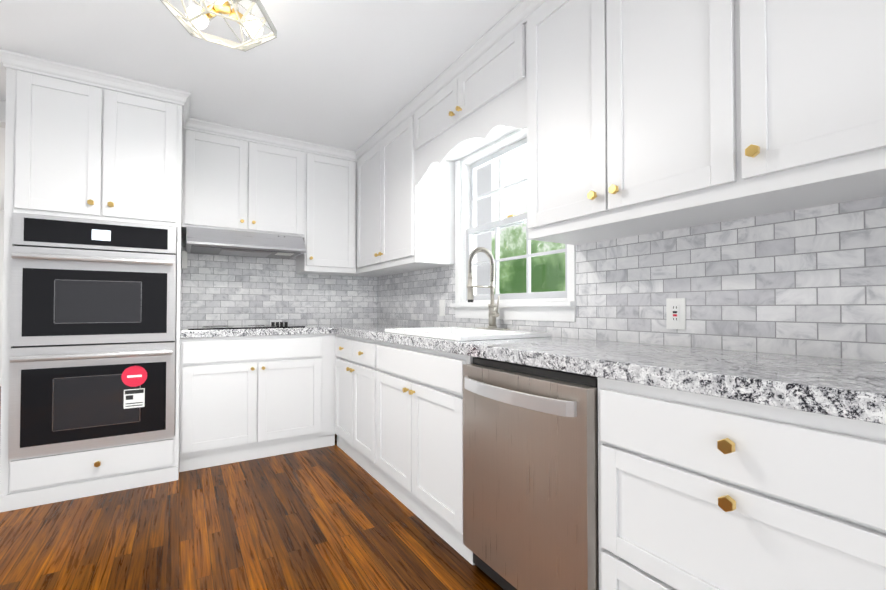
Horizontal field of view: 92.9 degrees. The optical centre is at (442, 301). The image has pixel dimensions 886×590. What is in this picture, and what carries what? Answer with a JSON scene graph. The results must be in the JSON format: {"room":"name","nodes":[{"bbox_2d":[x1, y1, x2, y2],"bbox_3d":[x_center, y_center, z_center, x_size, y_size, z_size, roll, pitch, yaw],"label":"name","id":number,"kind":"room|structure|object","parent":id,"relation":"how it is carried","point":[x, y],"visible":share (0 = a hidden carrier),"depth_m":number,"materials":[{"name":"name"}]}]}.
{"room":"kitchen","nodes":[
{"label":"kitchen","id":0,"kind":"room"},
{"bbox_2d":[0,210,3,377],"bbox_3d":[-6.709,-0.057,5.474,9.120,2.420,0.132,1,-1,-32],"label":"wall","id":1,"kind":"structure","parent":0,"point":[1,248],"depth_m":5.80,"materials":[{"name":"white paint"}]},
{"bbox_2d":[0,100,5,127],"bbox_3d":[-5.540,-1.266,1.165,6.549,0.140,0.120,1,-1,-32],"label":"wall","id":2,"kind":"structure","parent":0,"point":[2,113],"depth_m":2.75,"materials":[{"name":"white paint"}]},
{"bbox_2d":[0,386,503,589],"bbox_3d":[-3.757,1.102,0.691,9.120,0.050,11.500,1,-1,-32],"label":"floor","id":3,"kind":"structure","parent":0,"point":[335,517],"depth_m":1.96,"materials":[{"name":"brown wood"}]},
{"bbox_2d":[0,49,190,511],"bbox_3d":[-2.160,-0.101,2.714,0.883,2.419,0.774,1,-1,-32],"label":"tall cabinet","id":4,"kind":"object","parent":3,"relation":"on","point":[82,143],"visible":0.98,"depth_m":2.39,"materials":[{"name":"white paint"}]},
{"bbox_2d":[8,213,176,458],"bbox_3d":[-2.131,0.183,2.676,0.732,1.290,0.784,1,-1,-32],"label":"double oven","id":5,"kind":"object","parent":4,"relation":"in","point":[92,330],"visible":1,"depth_m":2.37,"materials":[{"name":"silver metal"}]},
{"bbox_2d":[179,333,335,471],"bbox_3d":[-1.417,0.682,3.236,1.027,0.871,0.649,1,-1,-32],"label":"base cabinet","id":6,"kind":"object","parent":3,"relation":"on","point":[244,398],"visible":0.96,"depth_m":2.95,"materials":[{"name":"white paint"}]},
{"bbox_2d":[180,324,331,337],"bbox_3d":[-1.436,0.220,3.237,0.990,0.050,0.624,1,-1,-32],"label":"countertop","id":7,"kind":"structure","parent":6,"relation":"on","point":[310,328],"depth_m":2.97,"materials":[{"name":"grey stone"}]},
{"bbox_2d":[187,322,304,329],"bbox_3d":[-1.497,0.179,3.201,0.760,0.030,0.490,1,-1,-32],"label":"glass cooktop","id":8,"kind":"object","parent":7,"relation":"in","point":[278,325],"visible":1,"depth_m":3.13,"materials":[{"name":"black glass"}]},
{"bbox_2d":[335,334,470,481],"bbox_3d":[-0.336,0.678,3.019,0.620,0.872,0.868,1,-1,-32],"label":"base cabinet","id":9,"kind":"object","parent":3,"relation":"on","point":[358,361],"depth_m":2.73,"materials":[{"name":"white paint"}]},
{"bbox_2d":[379,362,474,564],"bbox_3d":[0.109,0.753,2.299,0.620,0.700,0.949,1,-1,-32],"label":"base cabinet","id":10,"kind":"object","parent":3,"relation":"on","point":[421,407],"depth_m":2.03,"materials":[{"name":"white paint"}]},
{"bbox_2d":[463,357,598,589],"bbox_3d":[0.478,0.660,1.599,0.672,0.862,0.622,1,-1,-32],"label":"dishwasher","id":11,"kind":"object","parent":3,"relation":"on","point":[530,477],"visible":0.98,"depth_m":1.38,"materials":[{"name":"silver metal"}]},
{"bbox_2d":[598,377,885,589],"bbox_3d":[0.876,0.647,1.063,0.620,0.872,0.700,1,-1,-32],"label":"base cabinet","id":12,"kind":"object","parent":3,"relation":"on","point":[696,491],"depth_m":0.90,"materials":[{"name":"white paint"}]},
{"bbox_2d":[332,323,885,424],"bbox_3d":[0.250,0.201,2.054,0.630,0.050,4.411,1,-1,-32],"label":"countertop","id":13,"kind":"structure","parent":12,"relation":"on","point":[854,389],"depth_m":1.08,"materials":[{"name":"grey stone"}]},
{"bbox_2d":[385,327,551,340],"bbox_3d":[0.099,0.267,2.318,0.555,0.217,0.810,1,-1,-32],"label":"drop-in sink","id":14,"kind":"object","parent":13,"relation":"in","point":[462,333],"visible":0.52,"depth_m":2.21,"materials":[{"name":"white ceramic"}]},
{"bbox_2d":[467,247,509,329],"bbox_3d":[0.224,-0.077,2.412,0.206,0.472,0.250,1,-1,-32],"label":"pull-down faucet","id":15,"kind":"object","parent":13,"relation":"on","point":[493,312],"visible":1,"depth_m":2.42,"materials":[{"name":"silver metal"}]},
{"bbox_2d":[0,0,520,209],"bbox_3d":[-3.757,-1.368,0.731,9.120,0.050,11.500,1,-1,-32],"label":"ceiling","id":16,"kind":"structure","parent":0,"point":[352,75],"depth_m":2.23,"materials":[{"name":"white paint"}]},
{"bbox_2d":[160,0,276,51],"bbox_3d":[-0.907,-1.218,1.730,0.425,0.217,0.371,1,-1,-32],"label":"ceiling light fixture","id":17,"kind":"object","parent":16,"relation":"attached to","point":[200,16],"visible":1,"depth_m":1.75,"materials":[{"name":"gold metal"}]},
{"bbox_2d":[460,129,521,160],"bbox_3d":[1.254,-0.126,1.169,0.120,2.420,7.000,1,-1,-32],"label":"wall","id":18,"kind":"structure","parent":0,"point":[497,141],"depth_m":2.60,"materials":[{"name":"white paint"}]},
{"bbox_2d":[346,274,380,276],"bbox_3d":[-0.678,-0.767,3.859,0.340,1.050,0.408,1,-1,-32],"label":"upper cabinet","id":19,"kind":"object","parent":18,"relation":"attached to","point":[351,274],"depth_m":4.02,"materials":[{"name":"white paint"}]},
{"bbox_2d":[354,118,454,275],"bbox_3d":[-0.328,-0.777,3.293,0.340,1.050,1.040,1,-1,-32],"label":"upper cabinet","id":20,"kind":"object","parent":18,"relation":"attached to","point":[405,219],"depth_m":2.93,"materials":[{"name":"white paint"}]},
{"bbox_2d":[355,0,549,159],"bbox_3d":[0.318,-1.286,1.944,0.058,0.074,4.112,1,-1,-32],"label":"crown molding","id":21,"kind":"structure","parent":20,"relation":"attached to","point":[515,17],"depth_m":2.28,"materials":[{"name":"white paint"}]},
{"bbox_2d":[410,84,493,163],"bbox_3d":[0.100,-1.145,2.609,0.340,0.335,0.584,1,-1,-32],"label":"upper cabinet","id":22,"kind":"object","parent":18,"relation":"attached to","point":[430,134],"depth_m":2.57,"materials":[{"name":"white paint"}]},
{"bbox_2d":[450,24,525,141],"bbox_3d":[0.351,-1.152,2.204,0.340,0.335,0.584,1,-1,-32],"label":"upper cabinet","id":23,"kind":"object","parent":18,"relation":"attached to","point":[484,98],"depth_m":2.09,"materials":[{"name":"white paint"}]},
{"bbox_2d":[450,129,575,321],"bbox_3d":[0.400,-0.435,2.504,0.170,1.082,1.056,1,-1,-32],"label":"double-hung window","id":24,"kind":"structure","parent":18,"relation":"in","point":[529,304],"depth_m":2.61,"materials":[{"name":"white paint"}]},
{"bbox_2d":[377,196,885,361],"bbox_3d":[0.516,-0.050,2.236,0.007,0.478,4.393,1,-1,-32],"label":"tile backsplash","id":25,"kind":"structure","parent":18,"relation":"attached to","point":[811,281],"depth_m":1.45,"materials":[{"name":"tile"}]},
{"bbox_2d":[439,300,444,315],"bbox_3d":[-0.010,0.044,3.060,0.016,0.118,0.072,1,-1,-32],"label":"light switch","id":26,"kind":"object","parent":25,"relation":"attached to","point":[441,307],"visible":1,"depth_m":3.06,"materials":[{"name":"white plastic"}]},
{"bbox_2d":[666,298,685,329],"bbox_3d":[0.891,0.046,1.612,0.010,0.118,0.072,1,-1,-32],"label":"outlet plate","id":27,"kind":"object","parent":25,"relation":"attached to","point":[675,313],"visible":1,"depth_m":1.61,"materials":[{"name":"white plastic"}]},
{"bbox_2d":[518,0,745,244],"bbox_3d":[0.743,-0.804,1.567,0.340,1.050,0.903,1,-1,-32],"label":"upper cabinet","id":28,"kind":"object","parent":18,"relation":"attached to","point":[636,117],"depth_m":1.49,"materials":[{"name":"white paint"}]},
{"bbox_2d":[702,0,885,217],"bbox_3d":[1.055,-0.812,1.062,0.340,1.050,0.556,1,-1,-32],"label":"upper cabinet","id":29,"kind":"object","parent":18,"relation":"attached to","point":[794,91],"depth_m":1.06,"materials":[{"name":"white paint"}]},
{"bbox_3d":[-1.663,-0.088,3.549,2.570,2.420,0.120,1,-1,-32],"label":"wall","id":30,"kind":"structure","parent":0,"visible":0},
{"bbox_2d":[181,126,308,237],"bbox_3d":[-1.573,-0.913,3.347,0.855,0.775,0.340,1,-1,-32],"label":"upper cabinet","id":31,"kind":"object","parent":30,"relation":"attached to","point":[247,186],"depth_m":3.18,"materials":[{"name":"white paint"}]},
{"bbox_2d":[186,226,305,258],"bbox_3d":[-1.530,-0.447,3.269,0.795,0.158,0.504,1,-1,-32],"label":"under-cabinet range hood","id":32,"kind":"object","parent":31,"relation":"attached to","point":[200,240],"visible":0.98,"depth_m":3.11,"materials":[{"name":"silver metal"}]},
{"bbox_2d":[183,118,358,161],"bbox_3d":[-1.312,-1.264,3.319,1.260,0.074,0.057,1,-1,-32],"label":"crown molding","id":33,"kind":"structure","parent":31,"relation":"attached to","point":[197,125],"depth_m":3.27,"materials":[{"name":"white paint"}]},
{"bbox_2d":[181,233,376,326],"bbox_3d":[-1.335,-0.162,3.678,1.621,0.748,0.007,1,-1,-32],"label":"tile backsplash","id":34,"kind":"structure","parent":30,"relation":"attached to","point":[216,290],"depth_m":3.57,"materials":[{"name":"tile"}]},
{"bbox_2d":[182,251,186,268],"bbox_3d":[-1.983,-0.318,3.229,0.036,0.130,0.076,1,-1,-32],"label":"switch box","id":35,"kind":"object","parent":34,"relation":"attached to","point":[184,259],"visible":1,"depth_m":3.20,"materials":[{"name":"white plastic"}]},
{"bbox_2d":[296,153,356,275],"bbox_3d":[-1.051,-0.770,3.668,0.513,1.050,0.340,1,-1,-32],"label":"upper cabinet","id":36,"kind":"object","parent":30,"relation":"attached to","point":[330,245],"depth_m":3.55,"materials":[{"name":"white paint"}]},
{"label":"outside","id":37,"kind":"structure","parent":0,"visible":0},
{"bbox_2d":[491,146,564,293],"bbox_3d":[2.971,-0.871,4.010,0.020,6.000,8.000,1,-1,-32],"label":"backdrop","id":38,"kind":"structure","parent":37,"point":[516,239],"depth_m":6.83,"materials":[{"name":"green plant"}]}
]}

